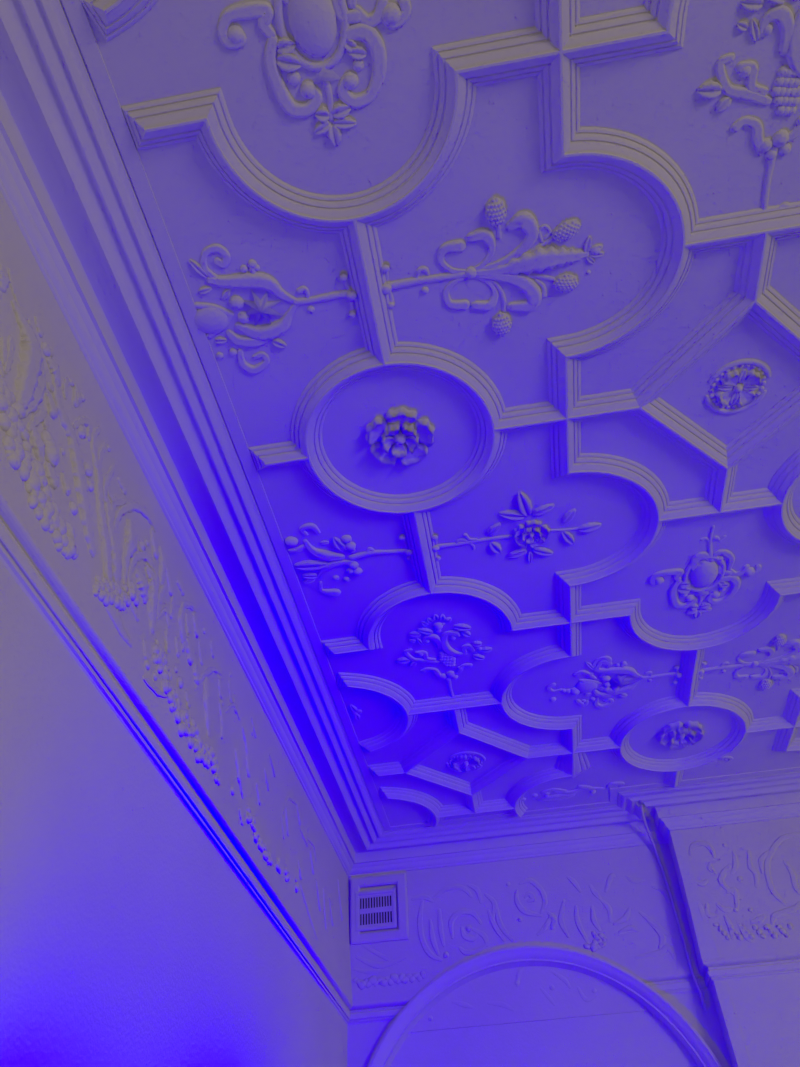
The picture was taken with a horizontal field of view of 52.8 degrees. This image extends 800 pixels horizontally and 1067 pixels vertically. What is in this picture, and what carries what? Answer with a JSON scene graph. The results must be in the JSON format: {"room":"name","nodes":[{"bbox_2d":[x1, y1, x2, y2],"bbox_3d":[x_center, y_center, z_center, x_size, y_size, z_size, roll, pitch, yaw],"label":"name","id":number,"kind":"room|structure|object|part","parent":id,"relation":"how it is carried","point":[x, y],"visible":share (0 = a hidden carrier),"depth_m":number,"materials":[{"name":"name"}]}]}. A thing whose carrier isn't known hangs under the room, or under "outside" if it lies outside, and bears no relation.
{"room":"ornate historic hall","nodes":[
{"label":"ornate historic hall","id":0,"kind":"room"},
{"bbox_2d":[0,560,346,1066],"bbox_3d":[-0.755,0.978,1.204,0.100,3.610,6.512,-8,-46,5],"label":"wall","id":1,"kind":"structure","parent":0,"point":[127,938],"depth_m":1.87,"materials":[{"name":"paint"}]},
{"bbox_2d":[0,263,116,557],"bbox_3d":[-0.806,-0.259,1.915,0.036,0.379,0.702,-8,-46,5],"label":"relief","id":2,"kind":"object","parent":1,"relation":"attached to","point":[30,383],"visible":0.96,"depth_m":1.87,"materials":[{"name":"paint"}]},
{"bbox_2d":[0,368,139,646],"bbox_3d":[-0.765,-0.017,1.887,0.032,0.219,0.790,-8,-46,5],"label":"garland","id":3,"kind":"object","parent":1,"relation":"attached to","point":[17,447],"visible":1,"depth_m":1.75,"materials":[{"name":"paint"}]},
{"bbox_2d":[95,475,197,652],"bbox_3d":[-0.718,0.137,2.316,0.032,0.397,0.763,-8,-46,5],"label":"relief","id":4,"kind":"object","parent":1,"relation":"attached to","point":[112,565],"visible":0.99,"depth_m":2.23,"materials":[{"name":"paint"}]},
{"bbox_2d":[152,639,220,785],"bbox_3d":[-0.636,0.562,2.429,0.029,0.180,0.611,-8,-46,5],"label":"garland","id":5,"kind":"object","parent":1,"relation":"attached to","point":[204,753],"visible":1,"depth_m":2.36,"materials":[{"name":"paint"}]},
{"bbox_2d":[143,600,256,781],"bbox_3d":[-0.629,0.554,2.650,0.034,0.492,1.056,-8,-46,5],"label":"relief","id":6,"kind":"object","parent":1,"relation":"attached to","point":[204,676],"visible":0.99,"depth_m":2.58,"materials":[{"name":"paint"}]},
{"bbox_2d":[246,806,317,939],"bbox_3d":[-0.455,1.367,3.224,0.024,0.141,1.091,-8,-46,5],"label":"garland","id":7,"kind":"object","parent":1,"relation":"attached to","point":[250,818],"visible":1,"depth_m":3.01,"materials":[{"name":"paint"}]},
{"bbox_2d":[231,748,342,929],"bbox_3d":[-0.439,1.393,3.486,0.035,0.472,1.856,-8,-46,5],"label":"relief","id":8,"kind":"object","parent":1,"relation":"attached to","point":[288,798],"visible":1,"depth_m":3.41,"materials":[{"name":"paint"}]},
{"bbox_2d":[0,0,799,877],"bbox_3d":[1.359,-0.626,2.190,4.371,0.135,6.316,-8,-46,5],"label":"trim","id":9,"kind":"structure","parent":1,"relation":"attached to","point":[74,181],"depth_m":2.48,"materials":[{"name":"paint"}]},
{"bbox_2d":[0,190,799,1010],"bbox_3d":[1.376,-0.346,1.906,4.371,0.669,6.316,-8,-46,5],"label":"frieze","id":10,"kind":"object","parent":1,"relation":"attached to","point":[71,581],"depth_m":3.37,"materials":[{"name":"paint"}]},
{"bbox_2d":[0,519,799,1024],"bbox_3d":[1.391,-0.090,1.646,4.371,0.061,6.316,-8,-46,5],"label":"trim","id":11,"kind":"structure","parent":1,"relation":"attached to","point":[15,560],"depth_m":2.36,"materials":[{"name":"paint"}]},
{"bbox_2d":[85,0,799,825],"bbox_3d":[1.323,-0.639,2.351,4.467,0.120,6.512,-8,-46,5],"label":"ceiling","id":12,"kind":"structure","parent":0,"point":[175,49],"depth_m":2.29,"materials":[{"name":"paint"}]},
{"bbox_2d":[80,0,157,41],"bbox_3d":[-0.553,-1.292,1.487,0.320,0.042,0.651,-8,-46,5],"label":"rib","id":13,"kind":"object","parent":12,"relation":"attached to","point":[111,17],"visible":1,"depth_m":1.69,"materials":[{"name":"paint"}]},
{"bbox_2d":[189,244,356,373],"bbox_3d":[-0.370,-0.632,2.161,0.452,0.032,0.372,-25,-49,20],"label":"ornament","id":14,"kind":"object","parent":12,"relation":"attached to","point":[212,319],"visible":1,"depth_m":2.18,"materials":[{"name":"paint"}]},
{"bbox_3d":[-0.201,-0.636,2.179,0.181,0.016,0.027,-8,-46,5],"label":"stem","id":15,"kind":"part","parent":14,"relation":"part of","materials":[{"name":"paint"}]},
{"bbox_3d":[-0.149,-0.675,2.132,0.022,0.011,0.022,-8,-46,5],"label":"knob","id":16,"kind":"part","parent":14,"relation":"part of","materials":[{"name":"paint"}]},
{"bbox_3d":[-0.129,-0.637,2.166,0.029,0.014,0.028,-8,-46,5],"label":"knob","id":17,"kind":"part","parent":14,"relation":"part of","materials":[{"name":"paint"}]},
{"bbox_3d":[-0.130,-0.598,2.210,0.021,0.010,0.020,-8,-46,5],"label":"knob","id":18,"kind":"part","parent":14,"relation":"part of","materials":[{"name":"paint"}]},
{"bbox_2d":[249,441,308,470],"bbox_3d":[-0.376,-0.235,2.539,0.183,0.042,0.096,-8,-46,5],"label":"rib","id":19,"kind":"object","parent":12,"relation":"attached to","point":[283,454],"visible":0.91,"depth_m":2.52,"materials":[{"name":"paint"}]},
{"bbox_2d":[217,0,410,145],"bbox_3d":[-0.190,-1.087,1.725,0.401,0.032,0.357,31,-55,-29],"label":"oval cartouche","id":20,"kind":"object","parent":12,"relation":"attached to","point":[313,24],"visible":1,"depth_m":1.75,"materials":[{"name":"paint"}]},
{"bbox_3d":[-0.161,-0.988,1.836,0.019,0.013,0.093,-7,-45,4],"label":"stem","id":21,"kind":"part","parent":20,"relation":"part of","materials":[{"name":"paint"}]},
{"bbox_2d":[285,523,412,596],"bbox_3d":[-0.171,0.088,2.887,0.437,0.025,0.388,-8,-46,5],"label":"scroll","id":22,"kind":"object","parent":12,"relation":"attached to","point":[339,544],"visible":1,"depth_m":2.87,"materials":[{"name":"paint"}]},
{"bbox_3d":[-0.071,0.071,2.883,0.234,0.017,0.038,-7,-45,3],"label":"stem","id":23,"kind":"part","parent":22,"relation":"part of","materials":[{"name":"paint"}]},
{"bbox_3d":[0.033,0.071,2.874,0.027,0.013,0.027,-8,-46,5],"label":"knob","id":24,"kind":"part","parent":22,"relation":"part of","materials":[{"name":"paint"}]},
{"bbox_2d":[350,705,361,719],"bbox_3d":[-0.193,0.796,3.588,0.050,0.017,0.125,-8,-46,5],"label":"leaf tip","id":25,"kind":"object","parent":12,"relation":"attached to","point":[355,711],"visible":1,"depth_m":3.58,"materials":[{"name":"paint"}]},
{"bbox_2d":[340,220,397,364],"bbox_3d":[-0.079,-0.641,2.156,0.096,0.042,0.427,-8,-46,5],"label":"rib","id":26,"kind":"object","parent":12,"relation":"attached to","point":[360,241],"visible":0.9,"depth_m":2.14,"materials":[{"name":"paint"}]},
{"bbox_2d":[336,672,417,751],"bbox_3d":[-0.078,0.804,3.581,0.320,0.042,0.651,-8,-46,5],"label":"rib","id":27,"kind":"object","parent":12,"relation":"attached to","point":[402,699],"visible":1,"depth_m":3.51,"materials":[{"name":"paint"}]},
{"bbox_2d":[368,762,404,776],"bbox_3d":[-0.063,1.162,3.935,0.176,0.042,0.096,-8,-46,5],"label":"rib","id":28,"kind":"object","parent":12,"relation":"attached to","point":[393,768],"visible":0.98,"depth_m":3.92,"materials":[{"name":"paint"}]},
{"bbox_2d":[291,342,506,515],"bbox_3d":[0.000,-0.289,2.508,0.676,0.042,0.676,-8,-46,5],"label":"rib","id":29,"kind":"object","parent":12,"relation":"attached to","point":[486,402],"visible":0.98,"depth_m":2.45,"materials":[{"name":"paint"}]},
{"bbox_2d":[365,407,434,466],"bbox_3d":[0.003,-0.293,2.510,0.223,0.044,0.222,-8,-46,5],"label":"ceiling rose","id":30,"kind":"object","parent":12,"relation":"attached to","point":[422,431],"visible":1,"depth_m":2.50,"materials":[{"name":"paint"}]},
{"bbox_2d":[121,0,688,232],"bbox_3d":[0.878,-1.137,1.723,3.046,0.042,0.664,-8,-46,5],"label":"rib","id":31,"kind":"object","parent":12,"relation":"attached to","point":[656,26],"visible":0.98,"depth_m":1.83,"materials":[{"name":"paint"}]},
{"bbox_2d":[378,787,443,826],"bbox_3d":[0.089,1.417,4.194,0.192,0.042,0.522,-33,-53,26],"label":"rib","id":32,"kind":"object","parent":12,"relation":"attached to","point":[432,805],"visible":0.96,"depth_m":4.13,"materials":[{"name":"paint"}]},
{"bbox_2d":[402,512,440,593],"bbox_3d":[0.080,0.062,2.858,0.096,0.042,0.425,-8,-46,5],"label":"rib","id":33,"kind":"object","parent":12,"relation":"attached to","point":[417,525],"visible":0.96,"depth_m":2.85,"materials":[{"name":"paint"}]},
{"bbox_2d":[396,614,491,696],"bbox_3d":[0.202,0.525,3.342,0.376,0.022,0.581,-24,-49,19],"label":"relief","id":34,"kind":"object","parent":12,"relation":"attached to","point":[446,655],"visible":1,"depth_m":3.29,"materials":[{"name":"paint"}]},
{"bbox_3d":[0.218,0.662,3.484,0.021,0.014,0.170,-8,-46,5],"label":"stem","id":35,"kind":"part","parent":34,"relation":"part of","materials":[{"name":"paint"}]},
{"bbox_2d":[408,691,500,715],"bbox_3d":[0.238,0.759,3.554,0.417,0.042,0.096,-8,-46,5],"label":"rib","id":36,"kind":"object","parent":12,"relation":"attached to","point":[480,699],"visible":0.95,"depth_m":3.54,"materials":[{"name":"paint"}]},
{"bbox_2d":[445,709,467,732],"bbox_3d":[0.253,0.828,3.623,0.096,0.042,0.197,-8,-46,5],"label":"rib","id":37,"kind":"object","parent":12,"relation":"attached to","point":[457,719],"visible":0.88,"depth_m":3.63,"materials":[{"name":"paint"}]},
{"bbox_2d":[399,722,530,795],"bbox_3d":[0.317,1.108,3.903,0.520,0.042,0.531,25,-52,-25],"label":"rib","id":38,"kind":"object","parent":12,"relation":"attached to","point":[519,750],"visible":0.94,"depth_m":3.87,"materials":[{"name":"paint"}]},
{"bbox_2d":[446,751,485,772],"bbox_3d":[0.321,1.121,3.932,0.191,0.030,0.198,4,-46,-7],"label":"rosette","id":39,"kind":"object","parent":12,"relation":"attached to","point":[462,762],"visible":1,"depth_m":3.92,"materials":[{"name":"paint"}]},
{"bbox_2d":[463,790,482,812],"bbox_3d":[0.380,1.388,4.183,0.096,0.042,0.197,-8,-46,5],"label":"rib","id":40,"kind":"object","parent":12,"relation":"attached to","point":[474,802],"visible":0.92,"depth_m":4.18,"materials":[{"name":"paint"}]},
{"bbox_2d":[437,799,513,817],"bbox_3d":[0.396,1.457,4.252,0.417,0.042,0.096,-8,-46,5],"label":"rib","id":41,"kind":"object","parent":12,"relation":"attached to","point":[499,804],"visible":0.87,"depth_m":4.24,"materials":[{"name":"paint"}]},
{"bbox_2d":[381,196,603,336],"bbox_3d":[0.239,-0.700,2.132,0.558,0.030,0.366,11,-47,-13],"label":"strawberry spray","id":42,"kind":"object","parent":12,"relation":"attached to","point":[509,269],"visible":1,"depth_m":2.13,"materials":[{"name":"paint"}]},
{"bbox_3d":[-0.038,-0.695,2.119,0.022,0.011,0.022,-8,-46,5],"label":"knob","id":43,"kind":"part","parent":42,"relation":"part of","materials":[{"name":"paint"}]},
{"bbox_3d":[-0.037,-0.653,2.156,0.029,0.014,0.028,-8,-46,5],"label":"knob","id":44,"kind":"part","parent":42,"relation":"part of","materials":[{"name":"paint"}]},
{"bbox_3d":[-0.023,-0.620,2.196,0.019,0.009,0.018,-8,-46,5],"label":"knob","id":45,"kind":"part","parent":42,"relation":"part of","materials":[{"name":"paint"}]},
{"bbox_3d":[0.072,-0.677,2.154,0.257,0.016,0.028,-8,-46,5],"label":"stem","id":46,"kind":"part","parent":42,"relation":"part of","materials":[{"name":"paint"}]},
{"bbox_2d":[431,491,600,563],"bbox_3d":[0.398,0.011,2.842,0.564,0.028,0.345,-27,-50,22],"label":"rose spray","id":47,"kind":"object","parent":12,"relation":"attached to","point":[524,505],"visible":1,"depth_m":2.83,"materials":[{"name":"paint"}]},
{"bbox_3d":[0.122,0.016,2.828,0.024,0.012,0.023,-8,-46,5],"label":"knob","id":48,"kind":"part","parent":47,"relation":"part of","materials":[{"name":"paint"}]},
{"bbox_3d":[0.127,0.057,2.866,0.027,0.013,0.027,-8,-46,5],"label":"knob","id":49,"kind":"part","parent":47,"relation":"part of","materials":[{"name":"paint"}]},
{"bbox_3d":[0.255,0.029,2.861,0.290,0.014,0.023,-8,-46,5],"label":"stem","id":50,"kind":"part","parent":47,"relation":"part of","materials":[{"name":"paint"}]},
{"bbox_2d":[321,576,799,655],"bbox_3d":[1.194,0.260,3.118,3.046,0.042,0.664,-8,-46,5],"label":"rib","id":51,"kind":"object","parent":12,"relation":"attached to","point":[627,613],"visible":1,"depth_m":3.14,"materials":[{"name":"paint"}]},
{"bbox_2d":[494,389,639,432],"bbox_3d":[0.505,-0.361,2.466,0.442,0.042,0.096,-8,-46,5],"label":"rib","id":52,"kind":"object","parent":12,"relation":"attached to","point":[620,402],"visible":0.91,"depth_m":2.45,"materials":[{"name":"paint"}]},
{"bbox_2d":[522,782,624,801],"bbox_3d":[0.897,1.346,4.191,0.537,0.022,0.122,-8,-46,5],"label":"scroll","id":53,"kind":"object","parent":12,"relation":"attached to","point":[562,794],"visible":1,"depth_m":4.18,"materials":[{"name":"paint"}]},
{"bbox_2d":[528,736,619,758],"bbox_3d":[0.828,1.035,3.861,0.442,0.042,0.096,-8,-46,5],"label":"rib","id":54,"kind":"object","parent":12,"relation":"attached to","point":[602,743],"visible":0.89,"depth_m":3.84,"materials":[{"name":"paint"}]},
{"bbox_2d":[490,0,698,817],"bbox_3d":[0.455,-0.598,2.230,0.708,0.042,5.925,-8,-46,5],"label":"rib","id":55,"kind":"object","parent":12,"relation":"attached to","point":[564,145],"visible":0.99,"depth_m":2.27,"materials":[{"name":"paint"}]},
{"bbox_2d":[546,656,681,708],"bbox_3d":[0.925,0.665,3.514,0.555,0.032,0.372,9,-47,-12],"label":"crest","id":56,"kind":"object","parent":12,"relation":"attached to","point":[583,685],"visible":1,"depth_m":3.49,"materials":[{"name":"paint"}]},
{"bbox_3d":[1.131,0.616,3.490,0.181,0.016,0.027,-8,-46,5],"label":"stem","id":57,"kind":"part","parent":56,"relation":"part of","materials":[{"name":"paint"}]},
{"bbox_2d":[663,770,683,787],"bbox_3d":[1.392,1.229,4.084,0.096,0.042,0.182,-8,-46,5],"label":"rib","id":58,"kind":"object","parent":12,"relation":"attached to","point":[674,778],"visible":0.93,"depth_m":4.09,"materials":[{"name":"paint"}]},
{"bbox_2d":[656,721,703,749],"bbox_3d":[1.335,0.959,3.822,0.223,0.044,0.222,13,-48,-15],"label":"ceiling rose","id":59,"kind":"object","parent":12,"relation":"attached to","point":[680,736],"visible":1,"depth_m":3.81,"materials":[{"name":"paint"}]},
{"bbox_2d":[609,692,753,771],"bbox_3d":[1.332,0.963,3.819,0.676,0.042,0.676,-8,-46,5],"label":"rib","id":60,"kind":"object","parent":12,"relation":"attached to","point":[741,715],"visible":0.97,"depth_m":3.77,"materials":[{"name":"paint"}]},
{"bbox_2d":[676,649,704,706],"bbox_3d":[1.252,0.611,3.467,0.096,0.042,0.427,-8,-46,5],"label":"rib","id":61,"kind":"object","parent":12,"relation":"attached to","point":[691,661],"visible":0.96,"depth_m":3.46,"materials":[{"name":"paint"}]},
{"bbox_2d":[648,525,760,618],"bbox_3d":[1.142,0.165,3.036,0.401,0.032,0.357,31,-55,-29],"label":"oval cartouche","id":62,"kind":"object","parent":12,"relation":"attached to","point":[704,573],"visible":1,"depth_m":3.04,"materials":[{"name":"paint"}]},
{"bbox_3d":[1.170,0.263,3.147,0.019,0.013,0.093,-7,-45,4],"label":"stem","id":63,"kind":"part","parent":62,"relation":"part of","materials":[{"name":"paint"}]},
{"bbox_3d":[1.128,0.041,2.923,0.025,0.015,0.196,-12,-46,9],"label":"stem","id":64,"kind":"part","parent":62,"relation":"part of","materials":[{"name":"paint"}]},
{"bbox_2d":[630,285,799,469],"bbox_3d":[1.016,-0.435,2.423,0.531,0.042,0.520,26,-52,-26],"label":"rib","id":65,"kind":"object","parent":12,"relation":"attached to","point":[771,312],"visible":0.93,"depth_m":2.40,"materials":[{"name":"paint"}]},
{"bbox_2d":[706,756,732,764],"bbox_3d":[1.580,1.132,4.026,0.166,0.014,0.064,-8,-46,5],"label":"leaf curl","id":66,"kind":"object","parent":12,"relation":"attached to","point":[726,758],"visible":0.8,"depth_m":4.02,"materials":[{"name":"paint"}]},
{"bbox_2d":[659,488,781,521],"bbox_3d":[1.095,-0.085,2.772,0.417,0.042,0.096,-8,-46,5],"label":"rib","id":67,"kind":"object","parent":12,"relation":"attached to","point":[762,498],"visible":0.91,"depth_m":2.76,"materials":[{"name":"paint"}]},
{"bbox_2d":[704,465,737,512],"bbox_3d":[1.079,-0.154,2.703,0.096,0.042,0.197,-8,-46,5],"label":"rib","id":68,"kind":"object","parent":12,"relation":"attached to","point":[719,486],"visible":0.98,"depth_m":2.70,"materials":[{"name":"paint"}]},
{"bbox_2d":[705,359,770,413],"bbox_3d":[1.022,-0.438,2.435,0.191,0.030,0.198,-8,-46,5],"label":"rosette","id":69,"kind":"object","parent":12,"relation":"attached to","point":[735,386],"visible":1,"depth_m":2.43,"materials":[{"name":"paint"}]},
{"bbox_2d":[684,201,799,253],"bbox_3d":[0.937,-0.784,2.074,0.417,0.042,0.096,-8,-46,5],"label":"rib","id":70,"kind":"object","parent":12,"relation":"attached to","point":[731,230],"visible":0.92,"depth_m":2.06,"materials":[{"name":"paint"}]},
{"bbox_2d":[696,0,799,209],"bbox_3d":[0.900,-1.017,1.862,0.376,0.022,0.581,-24,-49,19],"label":"ornament","id":71,"kind":"object","parent":12,"relation":"attached to","point":[786,90],"visible":1,"depth_m":1.85,"materials":[{"name":"paint"}]},
{"bbox_3d":[0.917,-0.881,2.004,0.021,0.014,0.170,-8,-46,5],"label":"stem","id":72,"kind":"part","parent":71,"relation":"part of","materials":[{"name":"paint"}]},
{"bbox_2d":[699,634,799,689],"bbox_3d":[1.571,0.552,3.443,0.558,0.030,0.366,11,-47,-13],"label":"strawberry spray","id":73,"kind":"object","parent":12,"relation":"attached to","point":[783,662],"visible":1,"depth_m":3.45,"materials":[{"name":"paint"}]},
{"bbox_3d":[1.404,0.575,3.465,0.257,0.016,0.028,-8,-46,5],"label":"stem","id":74,"kind":"part","parent":73,"relation":"part of","materials":[{"name":"paint"}]},
{"bbox_2d":[734,233,776,301],"bbox_3d":[0.952,-0.715,2.143,0.096,0.042,0.197,-8,-46,5],"label":"rib","id":75,"kind":"object","parent":12,"relation":"attached to","point":[756,258],"visible":0.96,"depth_m":2.15,"materials":[{"name":"paint"}]},
{"bbox_2d":[746,716,799,732],"bbox_3d":[2.237,0.833,3.743,1.254,0.042,0.096,-8,-46,5],"label":"rib","id":76,"kind":"object","parent":12,"relation":"attached to","point":[777,722],"visible":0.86,"depth_m":3.77,"materials":[{"name":"paint"}]},
{"bbox_2d":[763,448,799,751],"bbox_3d":[1.458,-0.799,2.090,0.708,0.042,5.767,-8,-46,5],"label":"rib","id":77,"kind":"object","parent":12,"relation":"attached to","point":[782,520],"visible":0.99,"depth_m":2.83,"materials":[{"name":"paint"}]},
{"bbox_2d":[347,959,731,1066],"bbox_3d":[0.678,3.049,3.328,1.792,3.610,0.200,-8,-46,5],"label":"wall","id":78,"kind":"structure","parent":0,"point":[632,1039],"depth_m":3.88,"materials":[{"name":"paint"}]},
{"bbox_2d":[350,873,408,944],"bbox_3d":[-0.114,2.027,4.360,0.309,0.344,0.031,-8,-46,5],"label":"air vent","id":79,"kind":"object","parent":78,"relation":"attached to","point":[372,910],"visible":1,"depth_m":4.34,"materials":[{"name":"paint"}]},
{"bbox_3d":[-0.131,2.031,4.350,0.192,0.170,0.007,-8,-46,5],"label":"slotted plate","id":80,"kind":"part","parent":79,"relation":"part of","materials":[{"name":"paint"}]},
{"bbox_3d":[-0.130,2.035,4.355,0.226,0.206,0.031,-8,-46,5],"label":"frame","id":81,"kind":"part","parent":79,"relation":"part of","materials":[{"name":"paint"}]},
{"bbox_2d":[353,944,425,989],"bbox_3d":[-0.058,2.217,4.154,0.378,0.224,0.026,-8,-46,5],"label":"relief","id":82,"kind":"object","parent":78,"relation":"attached to","point":[380,967],"visible":1,"depth_m":4.11,"materials":[{"name":"paint"}]},
{"bbox_2d":[411,878,555,961],"bbox_3d":[0.437,2.026,4.245,0.756,0.386,0.031,-8,-46,5],"label":"relief","id":83,"kind":"object","parent":78,"relation":"attached to","point":[498,926],"visible":1,"depth_m":4.24,"materials":[{"name":"paint"}]},
{"bbox_2d":[428,966,596,1020],"bbox_3d":[0.554,2.297,4.061,0.848,0.216,0.011,-8,-46,5],"label":"relief","id":84,"kind":"object","parent":78,"relation":"attached to","point":[518,975],"visible":1,"depth_m":4.03,"materials":[{"name":"paint"}]},
{"bbox_2d":[411,966,648,1031],"bbox_3d":[0.624,2.305,4.043,1.188,0.253,0.009,-8,-46,5],"label":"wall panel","id":85,"kind":"structure","parent":78,"relation":"attached to","point":[529,1003],"depth_m":4.01,"materials":[{"name":"paint"}]},
{"bbox_2d":[368,945,721,1066],"bbox_3d":[0.670,3.197,3.062,1.770,3.025,0.123,-8,-46,5],"label":"trim","id":86,"kind":"structure","parent":78,"relation":"attached to","point":[434,987],"depth_m":3.99,"materials":[{"name":"paint"}]},
{"bbox_2d":[547,874,675,959],"bbox_3d":[1.083,1.973,4.149,0.639,0.466,0.033,-8,-46,5],"label":"relief","id":87,"kind":"object","parent":78,"relation":"attached to","point":[597,943],"visible":1,"depth_m":4.13,"materials":[{"name":"paint"}]},
{"bbox_2d":[640,805,707,1010],"bbox_3d":[1.347,1.846,4.037,0.048,0.917,0.284,-22,-48,18],"label":"cable","id":88,"kind":"object","parent":78,"relation":"attached to","point":[641,806],"visible":1,"depth_m":4.09,"materials":[{"name":"white plastic"}]},
{"bbox_2d":[689,832,799,942],"bbox_3d":[1.771,1.752,4.004,0.619,0.518,0.036,-8,-46,5],"label":"relief","id":89,"kind":"object","parent":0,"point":[765,858],"visible":1,"depth_m":3.99,"materials":[{"name":"paint"}]},
{"bbox_2d":[711,974,799,1066],"bbox_3d":[2.810,2.691,3.098,2.595,3.610,0.347,-8,-46,5],"label":"wall","id":90,"kind":"structure","parent":0,"point":[767,1009],"depth_m":3.63,"materials":[{"name":"paint"}]},
{"bbox_2d":[670,831,719,959],"bbox_3d":[1.454,1.794,4.032,0.085,0.631,0.037,-8,-46,5],"label":"trim","id":91,"kind":"structure","parent":90,"relation":"attached to","point":[708,949],"depth_m":4.00,"materials":[{"name":"paint"}]},
{"bbox_2d":[714,981,750,1066],"bbox_3d":[1.545,3.051,2.775,0.055,2.748,0.007,-8,-46,5],"label":"trim","id":92,"kind":"structure","parent":90,"relation":"attached to","point":[731,1021],"depth_m":3.62,"materials":[{"name":"paint"}]}
]}

